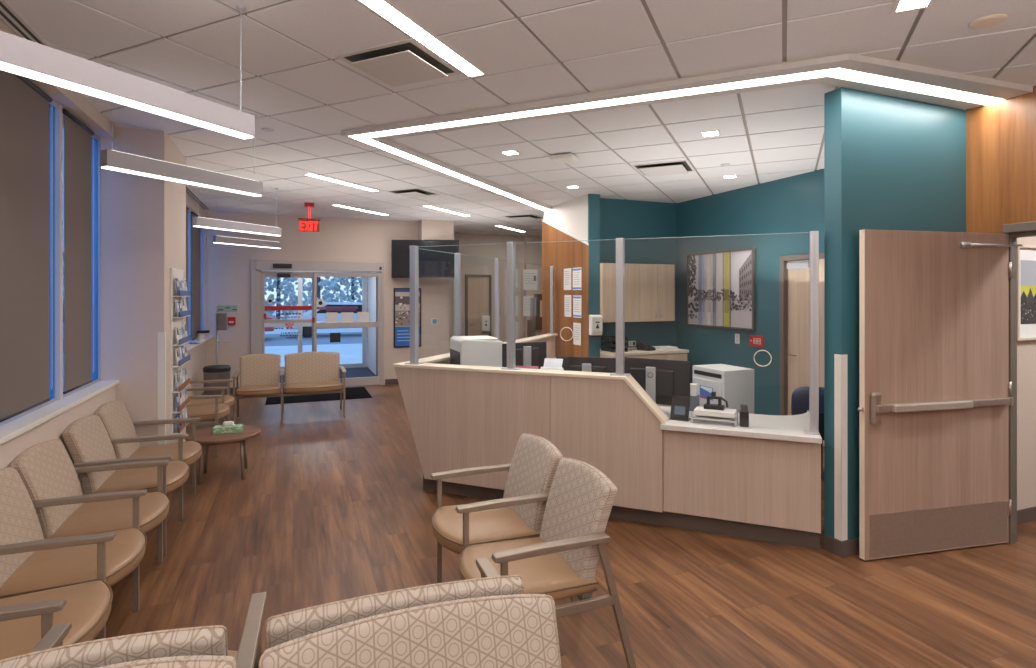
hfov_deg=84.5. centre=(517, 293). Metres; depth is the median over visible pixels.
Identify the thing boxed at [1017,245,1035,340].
framed picture
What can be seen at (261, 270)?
sliding door header
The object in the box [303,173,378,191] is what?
light strip
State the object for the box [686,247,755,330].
framed picture
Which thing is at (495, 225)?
light strip
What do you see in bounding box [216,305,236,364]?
stand
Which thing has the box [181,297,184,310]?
brochure
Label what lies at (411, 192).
air diffuser
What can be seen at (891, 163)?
wall
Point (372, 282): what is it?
panel
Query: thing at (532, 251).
wall
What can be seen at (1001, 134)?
wall
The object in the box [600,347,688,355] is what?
countertop
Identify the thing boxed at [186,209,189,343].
window
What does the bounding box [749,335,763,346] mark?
sign
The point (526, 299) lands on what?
notice
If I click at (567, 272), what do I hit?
notice
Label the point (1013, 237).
door frame
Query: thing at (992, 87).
ceiling
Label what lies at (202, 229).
window
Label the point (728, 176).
recessed light
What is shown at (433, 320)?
wall switch
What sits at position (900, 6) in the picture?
recessed light
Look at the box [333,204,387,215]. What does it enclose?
light strip
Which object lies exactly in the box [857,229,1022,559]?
door
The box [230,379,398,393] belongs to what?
baseboard
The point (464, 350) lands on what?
printer
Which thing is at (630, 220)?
wall
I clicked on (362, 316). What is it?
paper notice
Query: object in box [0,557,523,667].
seating
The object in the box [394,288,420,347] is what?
poster
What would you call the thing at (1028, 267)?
print
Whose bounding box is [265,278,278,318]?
tree
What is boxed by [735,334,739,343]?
power outlet
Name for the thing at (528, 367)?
folder
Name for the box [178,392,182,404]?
brochure
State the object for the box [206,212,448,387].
wall
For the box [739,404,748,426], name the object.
pen cup
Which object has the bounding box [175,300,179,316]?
brochure
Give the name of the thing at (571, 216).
wall partition
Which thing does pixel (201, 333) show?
clock
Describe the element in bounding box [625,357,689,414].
computer monitor
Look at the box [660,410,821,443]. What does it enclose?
countertop
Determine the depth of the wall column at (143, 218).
4.79 m
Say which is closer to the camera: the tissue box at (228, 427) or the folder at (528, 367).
the folder at (528, 367)
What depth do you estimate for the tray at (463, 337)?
5.36 m
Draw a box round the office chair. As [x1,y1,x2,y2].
[791,386,823,480]
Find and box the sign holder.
[669,395,690,421]
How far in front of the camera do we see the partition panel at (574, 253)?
8.66 m
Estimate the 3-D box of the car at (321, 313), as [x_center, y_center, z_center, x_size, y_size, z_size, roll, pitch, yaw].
[-7.436,1.060,23.942,4.244,1.390,1.760,0,0,-22]
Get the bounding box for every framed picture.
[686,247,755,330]
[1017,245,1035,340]
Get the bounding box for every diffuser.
[0,0,49,46]
[186,185,209,209]
[335,38,461,86]
[386,188,439,197]
[503,214,542,220]
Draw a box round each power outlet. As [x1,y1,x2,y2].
[629,341,635,345]
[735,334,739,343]
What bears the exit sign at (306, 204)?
hanging from the ceiling at (942, 38)
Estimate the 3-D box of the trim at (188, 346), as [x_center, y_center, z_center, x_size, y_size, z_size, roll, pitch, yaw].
[-4.578,0.735,7.659,0.350,0.030,4.250,0,0,-22]
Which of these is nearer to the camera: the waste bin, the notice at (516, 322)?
the waste bin
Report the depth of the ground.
18.45 m
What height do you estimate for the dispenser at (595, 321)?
0.305 m
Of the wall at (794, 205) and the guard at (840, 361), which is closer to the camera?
the guard at (840, 361)
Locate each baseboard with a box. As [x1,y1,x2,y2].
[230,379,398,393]
[823,534,858,557]
[1017,506,1035,524]
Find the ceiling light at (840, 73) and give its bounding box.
[347,67,1005,210]
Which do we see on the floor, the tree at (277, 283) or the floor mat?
the floor mat
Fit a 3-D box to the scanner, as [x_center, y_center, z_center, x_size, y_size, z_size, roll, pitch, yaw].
[0.283,0.760,4.819,0.200,0.400,0.179,0,0,17]
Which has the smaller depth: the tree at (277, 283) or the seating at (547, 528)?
the seating at (547, 528)
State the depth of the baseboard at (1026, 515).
4.28 m
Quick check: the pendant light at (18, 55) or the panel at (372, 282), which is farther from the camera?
the panel at (372, 282)
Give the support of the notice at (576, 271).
attached to the partition panel at (574, 253)
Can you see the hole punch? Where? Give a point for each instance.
(719, 406)
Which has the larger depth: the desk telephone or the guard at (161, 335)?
the desk telephone
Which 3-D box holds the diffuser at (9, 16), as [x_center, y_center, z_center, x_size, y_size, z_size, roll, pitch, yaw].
[-2.178,-1.386,1.881,0.137,0.018,3.100,0,0,-22]
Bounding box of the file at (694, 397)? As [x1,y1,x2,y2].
[689,383,699,410]
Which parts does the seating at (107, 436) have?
backrest, backrest, armrest, seat, armrest, leg, seat, armrest, leg, leg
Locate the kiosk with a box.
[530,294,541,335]
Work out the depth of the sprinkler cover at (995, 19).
2.88 m
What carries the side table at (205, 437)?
on the floor
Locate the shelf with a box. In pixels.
[172,402,189,412]
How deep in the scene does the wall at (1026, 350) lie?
4.30 m
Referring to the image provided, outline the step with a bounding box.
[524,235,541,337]
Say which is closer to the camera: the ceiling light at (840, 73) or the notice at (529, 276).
the ceiling light at (840, 73)
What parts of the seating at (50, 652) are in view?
armrest, backrest, seat, armrest, leg, backrest, armrest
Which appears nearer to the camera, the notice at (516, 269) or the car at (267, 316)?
the notice at (516, 269)
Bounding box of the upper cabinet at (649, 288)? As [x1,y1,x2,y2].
[600,263,674,321]
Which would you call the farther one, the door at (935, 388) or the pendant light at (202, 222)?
the pendant light at (202, 222)
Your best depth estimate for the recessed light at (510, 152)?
5.59 m
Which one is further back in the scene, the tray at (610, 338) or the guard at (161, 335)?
the tray at (610, 338)
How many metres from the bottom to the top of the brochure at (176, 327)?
0.161 m
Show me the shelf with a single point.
(174, 410)
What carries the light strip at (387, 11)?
attached to the ceiling at (942, 38)
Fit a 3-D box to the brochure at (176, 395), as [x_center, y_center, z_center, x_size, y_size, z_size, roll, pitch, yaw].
[-3.086,0.988,5.172,0.026,0.147,0.100,0,0,-21]
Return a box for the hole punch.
[704,392,727,409]
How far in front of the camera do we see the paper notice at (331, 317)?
10.40 m
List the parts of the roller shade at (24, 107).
pull chain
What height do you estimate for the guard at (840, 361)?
1.215 m
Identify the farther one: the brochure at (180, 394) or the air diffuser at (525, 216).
the air diffuser at (525, 216)
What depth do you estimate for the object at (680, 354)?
7.91 m
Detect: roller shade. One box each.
[0,70,52,421]
[63,109,93,393]
[186,206,188,335]
[191,211,200,339]
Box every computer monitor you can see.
[502,341,546,368]
[556,356,615,372]
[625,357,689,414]
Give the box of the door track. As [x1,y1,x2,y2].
[1003,221,1035,232]
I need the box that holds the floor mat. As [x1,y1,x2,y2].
[265,387,371,404]
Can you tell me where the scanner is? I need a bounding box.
[540,358,563,369]
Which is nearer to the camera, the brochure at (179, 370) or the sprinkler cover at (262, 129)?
the sprinkler cover at (262, 129)
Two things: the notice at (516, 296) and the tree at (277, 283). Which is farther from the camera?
the tree at (277, 283)
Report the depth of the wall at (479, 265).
13.42 m
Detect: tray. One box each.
[459,336,497,339]
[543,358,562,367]
[601,336,627,352]
[602,336,627,340]
[602,341,627,346]
[602,347,627,351]
[691,406,737,426]
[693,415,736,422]
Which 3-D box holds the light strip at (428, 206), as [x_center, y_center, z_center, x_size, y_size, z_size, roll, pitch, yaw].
[-1.180,-1.389,9.579,0.128,0.016,1.370,0,0,25]
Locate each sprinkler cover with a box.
[261,128,273,131]
[969,14,1006,28]
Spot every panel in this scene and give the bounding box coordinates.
[367,272,379,374]
[542,221,588,356]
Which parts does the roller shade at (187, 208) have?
pull chain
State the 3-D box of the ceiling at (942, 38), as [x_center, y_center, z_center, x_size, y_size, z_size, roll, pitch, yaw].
[1.241,-1.391,5.372,10.373,0.012,17.432,0,0,-22]
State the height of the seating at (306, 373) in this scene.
0.879 m
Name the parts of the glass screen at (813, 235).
post, post, post, plate, post, post, plate, post, plate, post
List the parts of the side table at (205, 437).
leg, leg, leg, leg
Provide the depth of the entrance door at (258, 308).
10.28 m
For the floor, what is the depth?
3.50 m
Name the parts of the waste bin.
lid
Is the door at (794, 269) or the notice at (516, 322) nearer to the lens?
the door at (794, 269)
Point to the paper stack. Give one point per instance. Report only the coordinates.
(656, 347)
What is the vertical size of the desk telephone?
0.131 m
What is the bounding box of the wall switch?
[431,318,436,324]
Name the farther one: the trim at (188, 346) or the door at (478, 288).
the door at (478, 288)
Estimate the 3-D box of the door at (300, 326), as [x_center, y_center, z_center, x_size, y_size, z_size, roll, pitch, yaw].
[-4.915,0.620,12.745,2.980,2.200,0.080,0,0,-22]
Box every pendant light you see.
[0,5,254,138]
[100,65,262,196]
[192,186,280,235]
[213,202,280,248]
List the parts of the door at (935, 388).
kick plate, bar rail, stay arm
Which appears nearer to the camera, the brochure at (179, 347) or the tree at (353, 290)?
the brochure at (179, 347)
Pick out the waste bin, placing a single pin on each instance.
(211, 372)
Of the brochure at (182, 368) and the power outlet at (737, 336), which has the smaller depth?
the brochure at (182, 368)
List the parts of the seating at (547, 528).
leg, leg, armrest, seat, armrest, leg, seat, backrest, armrest, leg, backrest, rail, leg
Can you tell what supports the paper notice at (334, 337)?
attached to the entrance door at (258, 308)
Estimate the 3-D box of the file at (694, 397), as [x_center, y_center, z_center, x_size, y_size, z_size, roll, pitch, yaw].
[1.395,0.840,4.642,0.140,0.210,0.100,0,0,32]
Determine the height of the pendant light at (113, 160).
0.625 m
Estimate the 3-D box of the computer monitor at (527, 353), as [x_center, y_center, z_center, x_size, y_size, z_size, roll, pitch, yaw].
[0.079,0.700,5.087,0.460,0.520,0.180,0,0,-30]
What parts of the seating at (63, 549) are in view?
backrest, armrest, backrest, leg, seat, armrest, seat, armrest, leg, seat, armrest, leg, leg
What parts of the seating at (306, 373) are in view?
leg, armrest, leg, seat, backrest, leg, seat frame, backrest, seat, leg, armrest, leg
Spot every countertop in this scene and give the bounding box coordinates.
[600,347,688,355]
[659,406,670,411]
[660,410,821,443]
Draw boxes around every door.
[251,260,383,385]
[265,272,366,370]
[465,274,491,336]
[780,253,823,445]
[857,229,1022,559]
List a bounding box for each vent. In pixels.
[453,353,457,364]
[630,159,695,176]
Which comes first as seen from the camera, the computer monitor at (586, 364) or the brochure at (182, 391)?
the computer monitor at (586, 364)
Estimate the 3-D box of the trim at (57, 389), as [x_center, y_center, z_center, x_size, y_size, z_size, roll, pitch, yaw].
[-3.165,-0.280,3.846,0.138,2.000,0.050,0,0,-22]
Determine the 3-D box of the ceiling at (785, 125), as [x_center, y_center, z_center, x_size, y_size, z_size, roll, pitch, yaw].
[4.114,-1.391,8.324,7.417,0.012,10.655,0,0,23]
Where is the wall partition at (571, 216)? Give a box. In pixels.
[543,194,587,242]
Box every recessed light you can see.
[500,150,520,155]
[565,185,580,188]
[699,130,720,136]
[722,175,737,178]
[891,0,933,13]
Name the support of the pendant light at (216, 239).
hanging from the ceiling at (942, 38)
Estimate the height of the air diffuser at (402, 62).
0.047 m
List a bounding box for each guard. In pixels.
[158,332,165,444]
[834,354,846,540]
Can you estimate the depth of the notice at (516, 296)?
13.64 m
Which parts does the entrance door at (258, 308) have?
panel, door, door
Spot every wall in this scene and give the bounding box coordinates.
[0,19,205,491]
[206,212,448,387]
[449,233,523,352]
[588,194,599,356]
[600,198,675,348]
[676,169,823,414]
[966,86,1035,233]
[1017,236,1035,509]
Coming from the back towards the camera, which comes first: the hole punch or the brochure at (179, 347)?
the brochure at (179, 347)
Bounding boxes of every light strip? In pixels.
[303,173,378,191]
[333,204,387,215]
[356,0,486,77]
[423,205,469,216]
[495,225,524,231]
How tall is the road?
0.015 m
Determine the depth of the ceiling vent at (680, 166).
6.20 m
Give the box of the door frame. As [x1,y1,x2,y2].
[1002,231,1035,543]
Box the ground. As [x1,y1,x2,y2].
[63,310,361,387]
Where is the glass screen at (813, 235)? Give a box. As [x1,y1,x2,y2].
[405,231,818,434]
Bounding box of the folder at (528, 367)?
[516,366,537,368]
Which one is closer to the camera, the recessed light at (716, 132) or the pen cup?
the pen cup
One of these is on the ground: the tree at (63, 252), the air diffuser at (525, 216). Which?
the tree at (63, 252)
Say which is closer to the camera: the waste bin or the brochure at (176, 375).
the brochure at (176, 375)
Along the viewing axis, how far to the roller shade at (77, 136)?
4.13 m
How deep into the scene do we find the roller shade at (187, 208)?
8.04 m
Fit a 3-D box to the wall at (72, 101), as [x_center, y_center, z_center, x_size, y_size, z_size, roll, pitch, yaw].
[-2.667,0.147,2.683,0.250,3.145,14.950,0,0,-22]
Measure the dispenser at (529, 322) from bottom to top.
0.458 m
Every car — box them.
[265,315,274,330]
[287,302,361,337]
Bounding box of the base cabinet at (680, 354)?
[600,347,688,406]
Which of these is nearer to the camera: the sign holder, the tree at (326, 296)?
the sign holder
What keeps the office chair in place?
on the floor
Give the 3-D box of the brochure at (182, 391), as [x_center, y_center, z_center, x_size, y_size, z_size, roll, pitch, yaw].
[-3.187,0.973,5.427,0.026,0.176,0.100,0,0,-22]
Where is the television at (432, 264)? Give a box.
[392,240,458,277]
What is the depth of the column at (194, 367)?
8.71 m
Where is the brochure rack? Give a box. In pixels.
[170,268,189,434]
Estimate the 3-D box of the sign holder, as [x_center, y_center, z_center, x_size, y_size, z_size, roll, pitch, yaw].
[1.219,0.859,4.282,0.136,0.172,0.100,0,0,30]
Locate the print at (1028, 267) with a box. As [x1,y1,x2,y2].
[1021,260,1035,323]
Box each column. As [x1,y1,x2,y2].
[97,127,185,446]
[186,194,205,395]
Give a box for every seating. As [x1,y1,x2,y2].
[0,439,169,659]
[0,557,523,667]
[62,400,201,554]
[97,594,560,667]
[186,379,234,456]
[232,352,345,423]
[430,433,636,667]
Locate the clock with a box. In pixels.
[197,330,209,340]
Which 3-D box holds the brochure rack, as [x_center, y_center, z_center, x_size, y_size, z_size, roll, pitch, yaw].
[-3.166,0.520,5.351,0.078,1.500,0.560,0,0,-22]
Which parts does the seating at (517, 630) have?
backrest, backrest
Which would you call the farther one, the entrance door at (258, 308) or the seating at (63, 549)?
the entrance door at (258, 308)
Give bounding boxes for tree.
[63,252,63,322]
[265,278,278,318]
[265,278,306,318]
[281,277,353,318]
[323,277,361,302]
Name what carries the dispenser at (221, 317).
on the stand
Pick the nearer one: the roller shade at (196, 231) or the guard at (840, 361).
the guard at (840, 361)
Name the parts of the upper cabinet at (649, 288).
door, door, door, door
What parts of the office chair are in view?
backrest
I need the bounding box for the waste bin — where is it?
[203,365,230,394]
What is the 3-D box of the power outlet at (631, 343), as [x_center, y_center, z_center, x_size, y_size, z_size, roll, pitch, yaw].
[1.695,0.742,8.458,0.120,0.080,0.011,0,0,-21]
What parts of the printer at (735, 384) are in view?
door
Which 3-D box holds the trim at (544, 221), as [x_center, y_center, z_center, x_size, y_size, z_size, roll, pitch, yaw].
[0.691,-0.943,8.643,0.026,0.545,1.570,0,0,-22]
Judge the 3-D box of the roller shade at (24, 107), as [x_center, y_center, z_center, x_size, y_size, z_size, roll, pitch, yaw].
[-2.869,-0.287,3.303,0.036,1.952,0.832,0,0,-22]
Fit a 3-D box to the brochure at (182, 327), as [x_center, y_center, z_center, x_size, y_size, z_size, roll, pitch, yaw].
[-3.187,0.387,5.427,0.026,0.147,0.100,0,0,-22]
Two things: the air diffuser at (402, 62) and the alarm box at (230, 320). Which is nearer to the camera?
the air diffuser at (402, 62)
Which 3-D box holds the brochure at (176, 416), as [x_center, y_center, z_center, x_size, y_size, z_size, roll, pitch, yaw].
[-3.086,1.177,5.172,0.026,0.149,0.100,0,0,-21]
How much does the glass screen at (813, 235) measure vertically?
1.364 m
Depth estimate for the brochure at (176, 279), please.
5.14 m
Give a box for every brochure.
[175,278,179,295]
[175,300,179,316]
[175,326,179,344]
[175,348,179,365]
[175,373,179,390]
[175,393,179,410]
[175,414,179,432]
[178,346,182,359]
[178,369,182,384]
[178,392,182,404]
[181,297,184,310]
[181,326,184,337]
[181,345,184,357]
[181,367,184,382]
[181,390,184,401]
[183,322,187,336]
[183,366,187,380]
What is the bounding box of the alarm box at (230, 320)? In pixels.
[227,317,235,324]
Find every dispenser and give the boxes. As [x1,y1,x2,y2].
[217,313,226,329]
[481,316,489,331]
[527,320,533,337]
[589,315,602,336]
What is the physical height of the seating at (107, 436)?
0.879 m
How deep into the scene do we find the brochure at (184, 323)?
5.53 m
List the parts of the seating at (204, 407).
backrest, rail, armrest, armrest, seat, seat, armrest, leg, leg, leg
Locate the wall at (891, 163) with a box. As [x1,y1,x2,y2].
[824,87,965,541]
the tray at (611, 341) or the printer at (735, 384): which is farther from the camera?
the tray at (611, 341)
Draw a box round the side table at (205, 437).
[185,425,260,484]
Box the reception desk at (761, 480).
[393,334,821,548]
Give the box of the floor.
[94,367,1035,667]
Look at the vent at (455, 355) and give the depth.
5.38 m
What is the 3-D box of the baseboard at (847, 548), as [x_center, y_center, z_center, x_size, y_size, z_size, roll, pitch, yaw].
[2.676,1.670,4.007,1.284,0.100,0.142,0,0,-22]
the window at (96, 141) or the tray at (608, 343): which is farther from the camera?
the tray at (608, 343)
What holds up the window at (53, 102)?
in the wall at (72, 101)
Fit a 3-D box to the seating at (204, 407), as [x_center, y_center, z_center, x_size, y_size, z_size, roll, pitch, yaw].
[-3.628,1.284,6.437,0.731,0.879,1.210,0,0,-22]
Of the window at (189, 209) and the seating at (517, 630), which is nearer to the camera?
the seating at (517, 630)
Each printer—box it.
[450,336,503,366]
[693,364,753,413]
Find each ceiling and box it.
[5,0,1035,235]
[341,53,1032,210]
[387,83,965,206]
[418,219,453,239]
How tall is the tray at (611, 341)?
0.210 m
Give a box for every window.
[0,100,56,425]
[63,108,100,397]
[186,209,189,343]
[190,210,203,341]
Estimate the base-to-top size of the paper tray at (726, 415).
0.098 m
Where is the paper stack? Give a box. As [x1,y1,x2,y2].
[652,346,677,349]
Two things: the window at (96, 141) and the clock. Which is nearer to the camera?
the window at (96, 141)
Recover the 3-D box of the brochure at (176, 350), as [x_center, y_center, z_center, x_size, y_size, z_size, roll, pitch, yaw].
[-3.086,0.576,5.172,0.026,0.149,0.100,0,0,-21]
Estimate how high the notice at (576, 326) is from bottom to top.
0.314 m
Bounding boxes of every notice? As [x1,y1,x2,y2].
[326,312,337,322]
[330,333,340,342]
[341,312,353,321]
[358,312,368,321]
[516,269,517,286]
[516,296,517,315]
[516,322,517,339]
[523,269,536,289]
[523,296,532,315]
[564,268,570,289]
[564,295,570,316]
[573,267,580,289]
[573,296,580,317]
[573,323,580,344]
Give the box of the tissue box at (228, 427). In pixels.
[213,421,242,434]
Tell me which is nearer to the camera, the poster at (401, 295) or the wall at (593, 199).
the wall at (593, 199)
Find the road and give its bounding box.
[63,332,361,352]
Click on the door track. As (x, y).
(1025, 226)
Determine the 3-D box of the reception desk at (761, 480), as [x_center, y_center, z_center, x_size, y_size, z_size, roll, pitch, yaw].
[1.212,1.170,6.242,3.343,1.100,4.080,0,0,22]
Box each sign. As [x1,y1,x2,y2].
[298,202,320,230]
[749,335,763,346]
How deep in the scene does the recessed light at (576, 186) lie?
7.43 m
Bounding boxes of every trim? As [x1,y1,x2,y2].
[0,380,118,444]
[49,104,62,399]
[186,336,212,350]
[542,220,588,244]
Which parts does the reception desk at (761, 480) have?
panel, return panel, panel, panel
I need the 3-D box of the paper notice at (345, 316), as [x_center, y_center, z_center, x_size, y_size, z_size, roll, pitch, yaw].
[-3.145,0.482,10.503,0.222,0.266,0.002,0,0,-22]
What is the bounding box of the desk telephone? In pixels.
[630,341,655,350]
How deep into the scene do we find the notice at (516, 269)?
13.64 m
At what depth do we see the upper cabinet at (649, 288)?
8.14 m
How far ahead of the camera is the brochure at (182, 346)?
5.41 m
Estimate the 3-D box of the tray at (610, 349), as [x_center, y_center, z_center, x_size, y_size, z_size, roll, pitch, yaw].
[1.335,0.772,7.892,0.240,0.045,0.300,0,0,-22]
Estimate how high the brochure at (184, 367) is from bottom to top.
0.170 m
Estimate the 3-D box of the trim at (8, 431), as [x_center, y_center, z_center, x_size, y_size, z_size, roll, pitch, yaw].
[-1.678,0.735,0.213,0.275,0.030,9.630,0,0,-22]
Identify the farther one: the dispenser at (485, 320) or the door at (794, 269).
the dispenser at (485, 320)
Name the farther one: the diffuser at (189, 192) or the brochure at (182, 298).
the diffuser at (189, 192)
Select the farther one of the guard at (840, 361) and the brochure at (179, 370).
the brochure at (179, 370)
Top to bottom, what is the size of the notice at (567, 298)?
0.323 m

